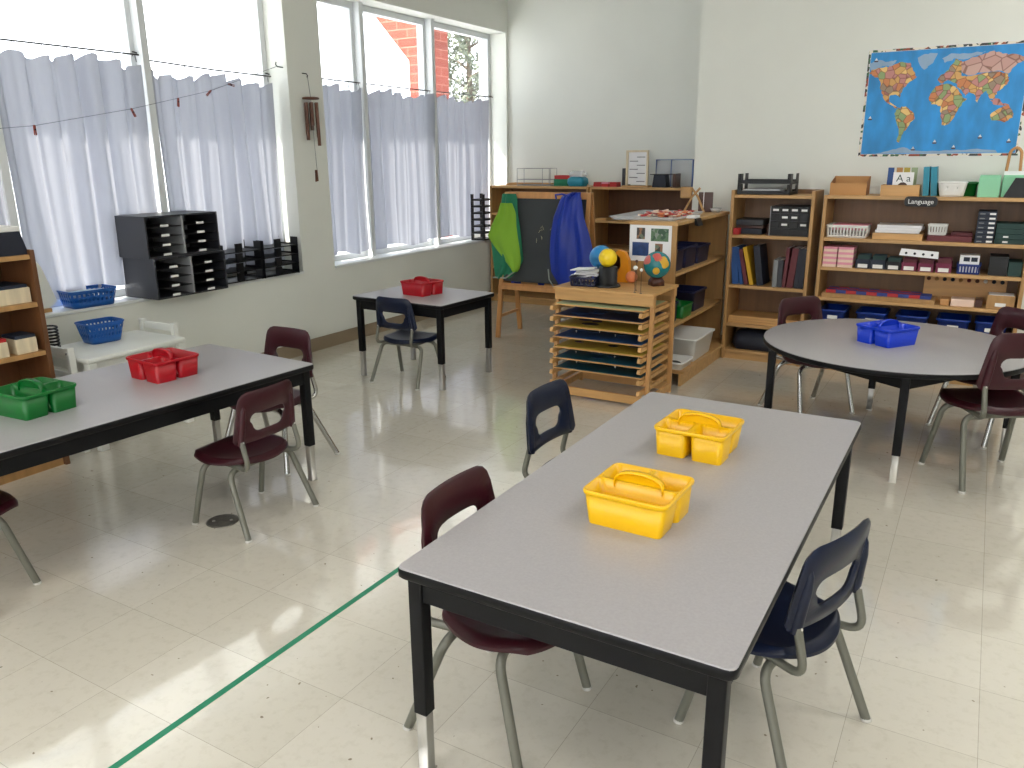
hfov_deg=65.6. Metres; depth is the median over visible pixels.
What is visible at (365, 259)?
trim
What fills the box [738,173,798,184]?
tray
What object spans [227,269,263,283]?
tray
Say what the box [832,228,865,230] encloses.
folder
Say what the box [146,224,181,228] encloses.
shelf
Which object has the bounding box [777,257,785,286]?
book
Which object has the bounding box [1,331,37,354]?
wooden box
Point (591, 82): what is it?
wall
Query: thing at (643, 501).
caddy
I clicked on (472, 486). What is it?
chair
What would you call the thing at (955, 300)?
box
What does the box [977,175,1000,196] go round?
file box
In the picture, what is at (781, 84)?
wall
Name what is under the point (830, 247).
box
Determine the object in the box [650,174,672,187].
file holder
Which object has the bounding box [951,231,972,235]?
slab
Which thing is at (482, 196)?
tray
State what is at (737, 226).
binder
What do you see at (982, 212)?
drawer box
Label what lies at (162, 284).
shelf
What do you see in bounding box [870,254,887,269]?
box
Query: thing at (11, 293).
wooden box
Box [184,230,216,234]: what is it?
shelf
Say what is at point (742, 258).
book
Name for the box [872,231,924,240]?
wooden tray
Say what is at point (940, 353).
round table
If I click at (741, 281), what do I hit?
book
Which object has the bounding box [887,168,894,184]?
picture card
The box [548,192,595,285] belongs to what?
smock
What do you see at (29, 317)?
bookcase
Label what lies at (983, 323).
bin
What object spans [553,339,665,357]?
tray
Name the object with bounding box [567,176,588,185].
pouch
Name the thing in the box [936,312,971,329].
bin
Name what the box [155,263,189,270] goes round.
shelf
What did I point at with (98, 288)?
paper sheet
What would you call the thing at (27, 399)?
caddy
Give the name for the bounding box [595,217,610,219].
wooden block
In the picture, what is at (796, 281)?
book
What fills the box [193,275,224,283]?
shelf
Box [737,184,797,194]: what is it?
tray
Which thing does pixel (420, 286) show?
caddy
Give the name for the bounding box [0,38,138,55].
curtain rod
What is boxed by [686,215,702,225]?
binder clip
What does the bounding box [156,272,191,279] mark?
shelf
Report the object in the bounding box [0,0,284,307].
window
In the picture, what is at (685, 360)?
tray
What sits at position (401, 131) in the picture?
curtain
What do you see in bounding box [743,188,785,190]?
paper stack
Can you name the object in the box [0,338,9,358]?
wooden box
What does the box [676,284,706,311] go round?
bin
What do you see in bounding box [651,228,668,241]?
photo
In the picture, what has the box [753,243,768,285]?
book
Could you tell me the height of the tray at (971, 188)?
0.085 m
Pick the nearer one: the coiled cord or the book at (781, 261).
the coiled cord
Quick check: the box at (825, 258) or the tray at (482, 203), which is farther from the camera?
the tray at (482, 203)
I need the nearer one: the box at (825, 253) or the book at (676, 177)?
the box at (825, 253)
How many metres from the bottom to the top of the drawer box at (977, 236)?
0.026 m
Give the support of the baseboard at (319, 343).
attached to the wall at (319, 301)
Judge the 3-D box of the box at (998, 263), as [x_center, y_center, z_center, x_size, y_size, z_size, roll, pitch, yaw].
[3.037,-0.746,4.967,0.100,0.118,0.180,9,18,29]
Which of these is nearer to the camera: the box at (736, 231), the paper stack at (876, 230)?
the paper stack at (876, 230)
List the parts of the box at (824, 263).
lid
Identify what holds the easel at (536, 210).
on the floor
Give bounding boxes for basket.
[57,284,116,308]
[74,316,123,344]
[569,274,598,286]
[826,223,871,237]
[928,223,948,235]
[938,181,967,196]
[956,261,981,274]
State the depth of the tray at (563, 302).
4.70 m
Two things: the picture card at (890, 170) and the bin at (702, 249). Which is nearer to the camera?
the picture card at (890, 170)
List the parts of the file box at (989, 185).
lid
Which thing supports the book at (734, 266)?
on the bookcase at (761, 298)
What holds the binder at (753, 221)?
on the binder at (737, 226)
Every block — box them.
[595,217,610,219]
[975,297,982,307]
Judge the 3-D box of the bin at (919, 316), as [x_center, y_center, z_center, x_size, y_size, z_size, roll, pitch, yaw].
[2.668,-0.408,5.302,0.193,0.130,0.248,9,18,29]
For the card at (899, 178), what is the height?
0.137 m
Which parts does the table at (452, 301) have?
leg, leg, leg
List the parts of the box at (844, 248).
lid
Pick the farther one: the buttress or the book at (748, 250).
the buttress
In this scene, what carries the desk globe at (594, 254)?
on the rack
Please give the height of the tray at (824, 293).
0.028 m
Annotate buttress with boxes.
[375,16,452,237]
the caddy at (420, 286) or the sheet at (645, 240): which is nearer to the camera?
the sheet at (645, 240)
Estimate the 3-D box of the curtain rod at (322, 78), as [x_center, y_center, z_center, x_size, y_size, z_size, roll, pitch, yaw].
[-0.888,-2.627,7.068,0.064,0.027,2.640,9,18,29]
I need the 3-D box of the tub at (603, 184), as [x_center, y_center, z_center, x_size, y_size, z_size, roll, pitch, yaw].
[0.889,-1.873,7.458,0.072,0.042,0.100,9,18,29]
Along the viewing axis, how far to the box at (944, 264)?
5.04 m
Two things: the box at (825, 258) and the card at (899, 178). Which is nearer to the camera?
the card at (899, 178)
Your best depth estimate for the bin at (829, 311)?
5.46 m
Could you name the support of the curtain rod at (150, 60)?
attached to the window at (131, 17)
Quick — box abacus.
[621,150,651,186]
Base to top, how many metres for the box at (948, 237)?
0.036 m
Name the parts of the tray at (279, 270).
post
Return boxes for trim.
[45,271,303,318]
[335,236,489,267]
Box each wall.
[46,0,508,377]
[507,0,702,185]
[692,0,1023,334]
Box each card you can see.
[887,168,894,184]
[892,172,913,184]
[899,248,938,258]
[911,168,917,184]
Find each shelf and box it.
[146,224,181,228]
[147,233,181,238]
[148,242,182,247]
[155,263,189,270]
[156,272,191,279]
[158,280,192,288]
[183,221,215,225]
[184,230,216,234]
[185,238,216,243]
[191,258,222,264]
[192,267,224,274]
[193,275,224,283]
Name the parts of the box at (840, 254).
lid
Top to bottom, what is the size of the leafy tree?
7.253 m
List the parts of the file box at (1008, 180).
lid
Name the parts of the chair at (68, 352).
rail, rail, post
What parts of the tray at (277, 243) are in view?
post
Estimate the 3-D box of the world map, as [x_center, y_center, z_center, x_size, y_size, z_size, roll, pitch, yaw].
[2.742,-1.802,5.077,0.935,0.680,0.005,9,18,29]
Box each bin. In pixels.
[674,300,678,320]
[676,247,684,270]
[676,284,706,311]
[677,241,710,263]
[677,243,697,267]
[822,303,850,318]
[856,306,889,319]
[896,309,930,322]
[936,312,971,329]
[975,315,1005,333]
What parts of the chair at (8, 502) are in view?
seat, leg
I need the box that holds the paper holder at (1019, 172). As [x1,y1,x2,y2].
[1004,146,1023,174]
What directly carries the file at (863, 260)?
on the bookcase at (961, 213)
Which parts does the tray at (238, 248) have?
post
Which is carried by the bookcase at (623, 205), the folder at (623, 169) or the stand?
the folder at (623, 169)
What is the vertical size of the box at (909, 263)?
0.075 m
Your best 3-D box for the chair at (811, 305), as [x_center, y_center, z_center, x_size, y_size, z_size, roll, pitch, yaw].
[1.731,-0.157,4.573,0.426,0.644,0.392,-7,17,-21]
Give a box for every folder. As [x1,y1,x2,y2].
[622,168,629,184]
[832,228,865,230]
[833,222,870,225]
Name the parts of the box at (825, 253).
lid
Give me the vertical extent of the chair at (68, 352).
0.550 m
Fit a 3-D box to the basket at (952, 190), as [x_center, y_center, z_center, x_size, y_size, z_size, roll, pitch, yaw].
[2.743,-1.214,4.955,0.166,0.090,0.121,9,18,29]
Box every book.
[672,173,680,187]
[731,244,743,283]
[736,245,745,283]
[739,249,748,284]
[743,244,755,284]
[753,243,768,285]
[772,257,783,286]
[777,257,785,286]
[782,245,795,287]
[786,245,802,287]
[793,246,806,288]
[798,247,806,288]
[922,166,931,195]
[931,166,938,195]
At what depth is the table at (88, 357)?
4.20 m
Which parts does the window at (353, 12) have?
mullion frame, mullion frame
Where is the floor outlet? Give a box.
[206,514,238,527]
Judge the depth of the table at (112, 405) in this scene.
3.11 m
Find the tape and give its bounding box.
[108,567,397,767]
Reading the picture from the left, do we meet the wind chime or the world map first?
the wind chime
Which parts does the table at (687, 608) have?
leg, leg, leg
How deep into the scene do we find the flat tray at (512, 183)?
8.09 m
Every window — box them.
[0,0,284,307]
[317,0,491,260]
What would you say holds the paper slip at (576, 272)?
on the paper slip at (597, 273)
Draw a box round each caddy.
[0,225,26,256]
[0,377,76,420]
[126,347,198,383]
[400,276,443,296]
[583,463,694,538]
[654,409,744,465]
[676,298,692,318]
[856,319,919,347]
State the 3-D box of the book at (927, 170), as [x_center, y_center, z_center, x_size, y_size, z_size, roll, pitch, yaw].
[2.655,-1.298,5.088,0.047,0.180,0.140,9,18,29]
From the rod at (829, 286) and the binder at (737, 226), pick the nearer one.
the rod at (829, 286)
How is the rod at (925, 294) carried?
on the tray at (824, 293)
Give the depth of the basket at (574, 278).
4.82 m
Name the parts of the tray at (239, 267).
post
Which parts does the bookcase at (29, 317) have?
panel, shelf, shelf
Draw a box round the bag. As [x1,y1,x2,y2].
[732,327,768,351]
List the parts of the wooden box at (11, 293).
lid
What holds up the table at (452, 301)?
on the floor
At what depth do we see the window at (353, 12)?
6.86 m
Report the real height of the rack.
0.681 m
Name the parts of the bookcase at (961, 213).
panel, shelf, shelf, shelf, panel, panel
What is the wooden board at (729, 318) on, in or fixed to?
on the wooden board at (732, 321)
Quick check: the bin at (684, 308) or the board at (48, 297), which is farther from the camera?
the bin at (684, 308)
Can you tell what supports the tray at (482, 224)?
on the tray at (482, 230)
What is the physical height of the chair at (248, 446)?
0.586 m
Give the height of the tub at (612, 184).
0.042 m
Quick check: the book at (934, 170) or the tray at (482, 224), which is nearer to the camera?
the book at (934, 170)
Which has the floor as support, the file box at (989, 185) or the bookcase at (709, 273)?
the bookcase at (709, 273)
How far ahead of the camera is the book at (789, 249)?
5.54 m
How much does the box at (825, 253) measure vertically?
0.033 m
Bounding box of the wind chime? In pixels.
[302,73,320,181]
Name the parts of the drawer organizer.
drawer, drawer, drawer, drawer, drawer, drawer, drawer, drawer, drawer, drawer, drawer, drawer, drawer, drawer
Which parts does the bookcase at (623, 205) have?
panel, shelf, shelf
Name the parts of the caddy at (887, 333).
handle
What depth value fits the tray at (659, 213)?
5.31 m
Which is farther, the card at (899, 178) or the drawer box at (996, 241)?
the card at (899, 178)
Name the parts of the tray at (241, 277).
post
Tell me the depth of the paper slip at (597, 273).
4.83 m
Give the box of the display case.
[656,159,693,186]
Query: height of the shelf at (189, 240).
0.003 m
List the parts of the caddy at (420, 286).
handle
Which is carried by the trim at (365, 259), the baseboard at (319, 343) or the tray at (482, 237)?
the tray at (482, 237)
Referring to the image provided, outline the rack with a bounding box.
[549,280,678,403]
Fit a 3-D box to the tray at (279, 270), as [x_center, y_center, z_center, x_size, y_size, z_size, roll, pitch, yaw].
[-1.770,-0.834,5.804,0.270,0.066,0.330,9,18,29]
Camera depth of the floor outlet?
3.29 m
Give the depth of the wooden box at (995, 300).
4.94 m
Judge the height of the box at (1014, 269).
0.088 m
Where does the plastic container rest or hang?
on the bookcase at (496, 191)
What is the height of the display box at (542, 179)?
0.168 m
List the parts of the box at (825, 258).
lid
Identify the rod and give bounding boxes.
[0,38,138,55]
[150,60,270,76]
[322,78,492,97]
[826,289,930,299]
[827,288,920,294]
[828,287,931,297]
[829,286,921,292]
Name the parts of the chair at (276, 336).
leg, seat, leg, leg, backrest, leg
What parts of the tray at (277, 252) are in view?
post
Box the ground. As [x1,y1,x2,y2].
[13,184,455,286]
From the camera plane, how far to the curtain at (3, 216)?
4.22 m
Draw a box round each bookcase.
[0,249,69,484]
[490,185,592,307]
[589,186,692,272]
[630,210,729,385]
[721,188,823,366]
[814,194,1023,385]
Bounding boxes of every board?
[36,262,56,312]
[728,317,776,323]
[728,320,776,325]
[729,310,800,322]
[923,276,1007,303]
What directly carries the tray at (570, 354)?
on the rack
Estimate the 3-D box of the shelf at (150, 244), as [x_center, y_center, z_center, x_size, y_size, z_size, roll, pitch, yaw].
[-2.208,-0.849,4.857,0.293,0.003,0.250,8,18,28]
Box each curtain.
[0,41,156,299]
[0,180,8,225]
[151,64,284,268]
[322,79,369,255]
[367,85,437,248]
[436,93,489,237]
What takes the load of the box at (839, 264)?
on the bookcase at (961, 213)
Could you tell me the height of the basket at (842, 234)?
0.083 m
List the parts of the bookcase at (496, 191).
panel, shelf, panel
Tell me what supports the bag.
on the bookcase at (761, 298)
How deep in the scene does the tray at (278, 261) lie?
5.75 m
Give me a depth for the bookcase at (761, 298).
5.74 m
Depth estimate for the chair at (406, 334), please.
5.15 m
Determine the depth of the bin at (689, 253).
5.31 m
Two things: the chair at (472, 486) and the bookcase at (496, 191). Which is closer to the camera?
the chair at (472, 486)
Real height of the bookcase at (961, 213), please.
1.180 m
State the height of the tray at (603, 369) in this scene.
0.022 m
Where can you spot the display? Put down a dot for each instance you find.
(1016, 190)
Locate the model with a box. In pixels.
[595,249,620,287]
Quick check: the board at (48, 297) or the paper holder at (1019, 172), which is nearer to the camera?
the board at (48, 297)
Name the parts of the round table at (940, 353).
leg, leg, leg, leg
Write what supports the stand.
on the rack
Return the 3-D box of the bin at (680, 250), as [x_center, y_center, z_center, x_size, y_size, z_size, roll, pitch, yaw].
[0.973,-0.810,5.158,0.243,0.140,0.228,9,18,29]
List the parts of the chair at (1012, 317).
leg, leg, seat, backrest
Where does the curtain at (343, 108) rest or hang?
hanging from the curtain rod at (322, 78)
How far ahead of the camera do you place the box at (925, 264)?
5.09 m
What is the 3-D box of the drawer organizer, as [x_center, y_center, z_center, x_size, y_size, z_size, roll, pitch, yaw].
[1.954,-1.140,5.537,0.259,0.200,0.241,9,18,29]
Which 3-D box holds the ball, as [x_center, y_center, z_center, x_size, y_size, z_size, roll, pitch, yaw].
[0.741,-0.663,4.931,0.074,0.074,0.074,9,18,29]
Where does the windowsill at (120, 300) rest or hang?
attached to the wall at (319, 301)
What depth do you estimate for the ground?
23.13 m
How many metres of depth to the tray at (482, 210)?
8.00 m
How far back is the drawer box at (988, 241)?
4.89 m
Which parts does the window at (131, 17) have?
mullion frame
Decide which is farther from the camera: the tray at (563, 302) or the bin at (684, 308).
the bin at (684, 308)
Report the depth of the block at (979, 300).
5.00 m
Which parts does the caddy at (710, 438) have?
handle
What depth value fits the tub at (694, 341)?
5.48 m
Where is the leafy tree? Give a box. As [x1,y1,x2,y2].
[447,32,478,102]
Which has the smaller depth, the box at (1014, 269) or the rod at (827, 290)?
the box at (1014, 269)
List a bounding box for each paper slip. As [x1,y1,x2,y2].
[571,267,596,269]
[574,271,597,273]
[577,269,598,272]
[577,273,598,276]
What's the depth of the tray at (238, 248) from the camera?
5.47 m
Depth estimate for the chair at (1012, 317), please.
4.18 m
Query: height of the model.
0.227 m
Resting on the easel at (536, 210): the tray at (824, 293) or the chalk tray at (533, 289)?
the chalk tray at (533, 289)
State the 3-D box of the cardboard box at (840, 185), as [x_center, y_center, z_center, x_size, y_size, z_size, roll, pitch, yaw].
[2.251,-1.321,5.292,0.224,0.118,0.170,9,18,29]
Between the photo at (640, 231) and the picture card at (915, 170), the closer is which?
the photo at (640, 231)
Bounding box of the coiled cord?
[47,325,60,346]
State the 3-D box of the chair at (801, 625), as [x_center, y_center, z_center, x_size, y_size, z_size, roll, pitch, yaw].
[0.672,0.600,2.029,0.414,0.603,0.380,-14,21,-39]
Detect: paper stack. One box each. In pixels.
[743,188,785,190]
[875,229,919,233]
[877,223,923,228]
[877,227,924,230]
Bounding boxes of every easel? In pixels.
[496,191,596,337]
[680,187,712,211]
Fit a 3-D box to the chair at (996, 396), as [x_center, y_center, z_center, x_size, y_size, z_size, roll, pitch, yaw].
[2.179,0.081,3.598,0.448,0.715,0.412,-1,16,-2]
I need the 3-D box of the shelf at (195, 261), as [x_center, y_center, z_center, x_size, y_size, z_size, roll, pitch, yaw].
[-2.059,-0.788,5.122,0.293,0.003,0.250,8,18,28]
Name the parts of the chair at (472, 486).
leg, backrest, seat, leg, leg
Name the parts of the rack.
post, rail, rail, rail, rail, post, rail, rail, post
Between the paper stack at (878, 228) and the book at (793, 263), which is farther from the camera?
the book at (793, 263)
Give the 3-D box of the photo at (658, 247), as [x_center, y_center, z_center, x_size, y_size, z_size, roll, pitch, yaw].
[0.920,-0.850,4.981,0.050,0.055,0.001,9,18,29]
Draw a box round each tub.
[593,182,600,186]
[601,182,609,186]
[610,182,620,186]
[673,325,714,361]
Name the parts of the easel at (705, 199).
leg, leg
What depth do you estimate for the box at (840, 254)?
5.30 m
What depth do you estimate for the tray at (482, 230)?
8.06 m
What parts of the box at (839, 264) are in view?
lid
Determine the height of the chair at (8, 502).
0.598 m
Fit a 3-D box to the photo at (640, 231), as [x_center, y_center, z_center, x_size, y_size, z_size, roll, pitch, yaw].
[0.813,-0.951,5.017,0.055,0.070,0.001,9,18,29]
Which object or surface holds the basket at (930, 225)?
on the box at (948, 237)
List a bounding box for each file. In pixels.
[855,253,872,268]
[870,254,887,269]
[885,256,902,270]
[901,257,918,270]
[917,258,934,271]
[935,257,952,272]
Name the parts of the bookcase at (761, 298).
panel, shelf, shelf, shelf, shelf, panel, panel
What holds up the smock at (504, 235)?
hanging from the easel at (536, 210)
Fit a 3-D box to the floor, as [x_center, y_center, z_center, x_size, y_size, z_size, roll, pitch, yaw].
[0.683,0.738,2.821,7.980,0.100,10.010,9,18,29]
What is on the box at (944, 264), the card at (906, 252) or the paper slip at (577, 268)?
the card at (906, 252)
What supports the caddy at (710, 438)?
on the table at (687, 608)
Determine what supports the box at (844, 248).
on the box at (840, 254)
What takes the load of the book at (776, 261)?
on the bookcase at (761, 298)
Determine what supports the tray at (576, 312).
on the rack
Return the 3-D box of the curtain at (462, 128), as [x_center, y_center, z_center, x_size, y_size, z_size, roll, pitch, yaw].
[-0.486,-2.143,7.858,0.084,1.364,0.899,9,19,30]
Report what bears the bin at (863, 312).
on the bookcase at (961, 213)
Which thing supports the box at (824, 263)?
on the bookcase at (961, 213)
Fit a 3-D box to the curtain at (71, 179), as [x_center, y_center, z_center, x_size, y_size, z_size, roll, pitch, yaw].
[-2.467,-1.211,4.609,0.089,1.389,0.864,9,18,29]
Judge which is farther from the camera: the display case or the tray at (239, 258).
the display case
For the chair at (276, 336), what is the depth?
3.94 m
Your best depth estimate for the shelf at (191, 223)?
5.09 m
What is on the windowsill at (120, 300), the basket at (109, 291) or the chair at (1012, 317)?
the basket at (109, 291)
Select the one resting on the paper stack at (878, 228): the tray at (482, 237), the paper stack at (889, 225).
the paper stack at (889, 225)
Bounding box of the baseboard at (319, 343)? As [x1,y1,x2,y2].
[261,290,490,358]
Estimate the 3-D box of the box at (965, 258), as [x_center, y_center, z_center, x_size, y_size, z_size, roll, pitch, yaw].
[2.885,-0.762,5.017,0.108,0.110,0.112,9,18,29]
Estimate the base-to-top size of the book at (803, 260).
0.276 m
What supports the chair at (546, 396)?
on the floor
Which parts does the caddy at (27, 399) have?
handle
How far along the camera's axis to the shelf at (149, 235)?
4.89 m
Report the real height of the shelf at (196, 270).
0.003 m
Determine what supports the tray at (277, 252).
on the tray at (278, 261)
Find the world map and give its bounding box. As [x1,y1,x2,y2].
[857,39,1023,157]
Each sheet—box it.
[71,288,102,295]
[629,224,671,261]
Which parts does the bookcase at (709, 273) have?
panel, panel, shelf, shelf, shelf, panel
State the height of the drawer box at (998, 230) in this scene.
0.030 m
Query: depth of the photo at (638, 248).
5.04 m
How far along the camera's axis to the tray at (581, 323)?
4.79 m
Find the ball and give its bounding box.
[626,271,636,282]
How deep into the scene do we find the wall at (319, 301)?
5.91 m
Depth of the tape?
2.29 m
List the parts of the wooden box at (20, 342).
lid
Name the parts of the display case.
frame post, frame post, frame rail, frame post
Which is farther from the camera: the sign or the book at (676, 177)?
the book at (676, 177)
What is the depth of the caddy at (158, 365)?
3.33 m
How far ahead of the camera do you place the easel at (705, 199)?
5.71 m
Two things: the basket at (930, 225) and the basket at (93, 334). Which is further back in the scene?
the basket at (930, 225)
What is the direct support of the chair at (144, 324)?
on the floor
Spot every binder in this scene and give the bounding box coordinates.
[736,217,769,225]
[736,224,767,228]
[741,227,766,234]
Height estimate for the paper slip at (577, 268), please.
0.022 m
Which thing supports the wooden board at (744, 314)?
on the wooden board at (729, 318)
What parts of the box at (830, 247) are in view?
lid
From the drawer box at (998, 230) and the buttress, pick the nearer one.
the drawer box at (998, 230)
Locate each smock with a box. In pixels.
[488,194,522,278]
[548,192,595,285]
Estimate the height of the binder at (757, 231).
0.040 m
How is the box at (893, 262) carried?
on the bookcase at (961, 213)
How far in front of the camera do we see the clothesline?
4.65 m
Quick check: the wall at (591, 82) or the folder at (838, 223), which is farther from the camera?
the wall at (591, 82)
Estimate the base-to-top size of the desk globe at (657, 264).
0.206 m
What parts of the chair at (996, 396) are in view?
leg, seat, leg, backrest, leg, leg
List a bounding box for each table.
[0,344,317,480]
[52,330,194,451]
[353,286,493,390]
[398,392,860,767]
[763,319,1023,482]
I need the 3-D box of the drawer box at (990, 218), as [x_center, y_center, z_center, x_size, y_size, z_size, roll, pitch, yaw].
[2.950,-1.035,4.935,0.100,0.026,0.202,9,18,29]
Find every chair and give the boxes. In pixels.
[0,490,41,584]
[50,345,90,452]
[138,318,178,335]
[192,379,319,542]
[225,326,339,475]
[369,296,445,390]
[403,466,591,767]
[522,379,574,477]
[673,518,871,767]
[758,296,854,413]
[918,333,1023,493]
[926,306,1023,448]
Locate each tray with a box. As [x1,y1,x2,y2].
[220,241,260,254]
[225,250,261,264]
[226,260,262,273]
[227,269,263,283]
[243,236,297,249]
[244,246,298,259]
[244,264,299,277]
[245,255,298,268]
[470,193,489,200]
[471,201,489,207]
[471,207,489,213]
[471,214,489,220]
[471,221,489,227]
[471,227,488,233]
[471,234,489,240]
[498,285,554,292]
[506,182,553,184]
[552,349,664,368]
[553,306,666,323]
[553,317,666,334]
[553,328,665,346]
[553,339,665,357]
[553,360,664,379]
[554,300,667,312]
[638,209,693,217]
[672,354,692,369]
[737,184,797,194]
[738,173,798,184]
[821,289,936,304]
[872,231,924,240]
[937,181,978,195]
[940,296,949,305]
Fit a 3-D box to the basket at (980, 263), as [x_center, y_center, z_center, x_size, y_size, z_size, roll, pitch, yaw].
[2.886,-0.733,5.027,0.136,0.063,0.151,9,18,29]
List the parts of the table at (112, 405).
leg, leg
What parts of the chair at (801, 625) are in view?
leg, leg, leg, seat, backrest, leg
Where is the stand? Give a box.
[616,249,630,282]
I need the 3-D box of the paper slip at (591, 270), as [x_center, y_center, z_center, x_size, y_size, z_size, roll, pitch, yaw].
[0.475,-0.693,4.854,0.090,0.016,0.140,-15,22,-42]
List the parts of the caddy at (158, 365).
handle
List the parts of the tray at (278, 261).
post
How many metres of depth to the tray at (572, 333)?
4.80 m
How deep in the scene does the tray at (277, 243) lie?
5.70 m
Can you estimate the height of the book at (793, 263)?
0.278 m
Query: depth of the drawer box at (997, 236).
4.82 m
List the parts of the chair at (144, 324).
post, rail, post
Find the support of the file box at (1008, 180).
on the bookcase at (961, 213)
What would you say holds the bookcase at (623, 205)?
on the floor
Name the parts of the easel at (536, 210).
leg, leg, rail, rail, rail, leg, leg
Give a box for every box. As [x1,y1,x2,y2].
[0,281,31,306]
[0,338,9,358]
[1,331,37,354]
[517,168,556,185]
[733,228,740,234]
[822,261,836,266]
[823,251,837,256]
[823,256,837,261]
[824,244,840,251]
[829,176,870,194]
[837,256,855,262]
[837,260,855,267]
[838,245,856,252]
[838,251,856,257]
[880,184,921,195]
[926,233,972,242]
[950,296,974,306]
[959,253,980,272]
[974,238,992,243]
[975,229,994,234]
[975,234,993,238]
[976,225,995,229]
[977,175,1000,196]
[977,220,995,224]
[978,209,997,215]
[978,216,996,220]
[985,292,1015,308]
[987,253,1008,275]
[994,237,1023,244]
[995,228,1023,233]
[995,233,1023,239]
[996,221,1023,228]
[1000,175,1023,196]
[1007,259,1022,276]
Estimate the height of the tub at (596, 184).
0.042 m
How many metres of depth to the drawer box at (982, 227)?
4.87 m
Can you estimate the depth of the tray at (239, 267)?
5.51 m
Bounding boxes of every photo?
[632,242,648,255]
[637,228,644,238]
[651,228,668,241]
[655,244,662,251]
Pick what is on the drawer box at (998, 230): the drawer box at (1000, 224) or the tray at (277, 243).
the drawer box at (1000, 224)
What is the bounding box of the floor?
[0,300,1023,767]
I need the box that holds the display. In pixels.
[1003,178,1023,197]
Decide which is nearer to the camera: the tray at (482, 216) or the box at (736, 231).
the box at (736, 231)
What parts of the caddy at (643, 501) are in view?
handle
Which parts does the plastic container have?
lid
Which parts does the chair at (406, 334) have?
leg, backrest, leg, seat, leg, leg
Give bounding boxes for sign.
[904,196,937,206]
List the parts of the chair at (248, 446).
leg, seat, leg, leg, backrest, leg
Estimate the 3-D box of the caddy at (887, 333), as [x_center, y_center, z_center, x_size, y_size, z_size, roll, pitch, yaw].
[1.880,-0.266,3.984,0.225,0.119,0.217,-8,17,-24]
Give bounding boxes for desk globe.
[589,245,609,281]
[643,251,670,286]
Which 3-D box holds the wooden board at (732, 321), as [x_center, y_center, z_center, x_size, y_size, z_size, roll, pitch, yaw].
[1.858,-0.457,5.794,0.510,0.017,0.240,9,18,29]
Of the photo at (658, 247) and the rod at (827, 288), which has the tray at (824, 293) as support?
the rod at (827, 288)
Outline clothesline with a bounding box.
[0,67,273,128]
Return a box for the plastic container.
[554,175,575,185]
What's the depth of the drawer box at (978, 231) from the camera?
4.88 m
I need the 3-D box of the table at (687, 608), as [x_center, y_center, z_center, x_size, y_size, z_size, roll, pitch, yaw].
[0.470,0.538,2.326,0.766,0.560,1.586,9,18,29]
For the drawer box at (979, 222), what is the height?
0.026 m
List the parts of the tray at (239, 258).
post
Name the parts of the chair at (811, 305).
leg, backrest, leg, seat, leg, leg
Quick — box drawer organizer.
[768,204,810,236]
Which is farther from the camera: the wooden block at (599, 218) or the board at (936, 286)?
the wooden block at (599, 218)
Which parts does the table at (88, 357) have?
leg, leg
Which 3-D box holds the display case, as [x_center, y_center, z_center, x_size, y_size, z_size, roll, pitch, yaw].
[1.506,-1.942,7.318,0.352,0.242,0.096,9,18,29]
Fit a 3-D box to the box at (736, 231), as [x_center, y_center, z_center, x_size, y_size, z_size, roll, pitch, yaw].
[1.593,-1.082,5.627,0.040,0.045,0.060,9,18,29]
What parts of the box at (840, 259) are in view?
lid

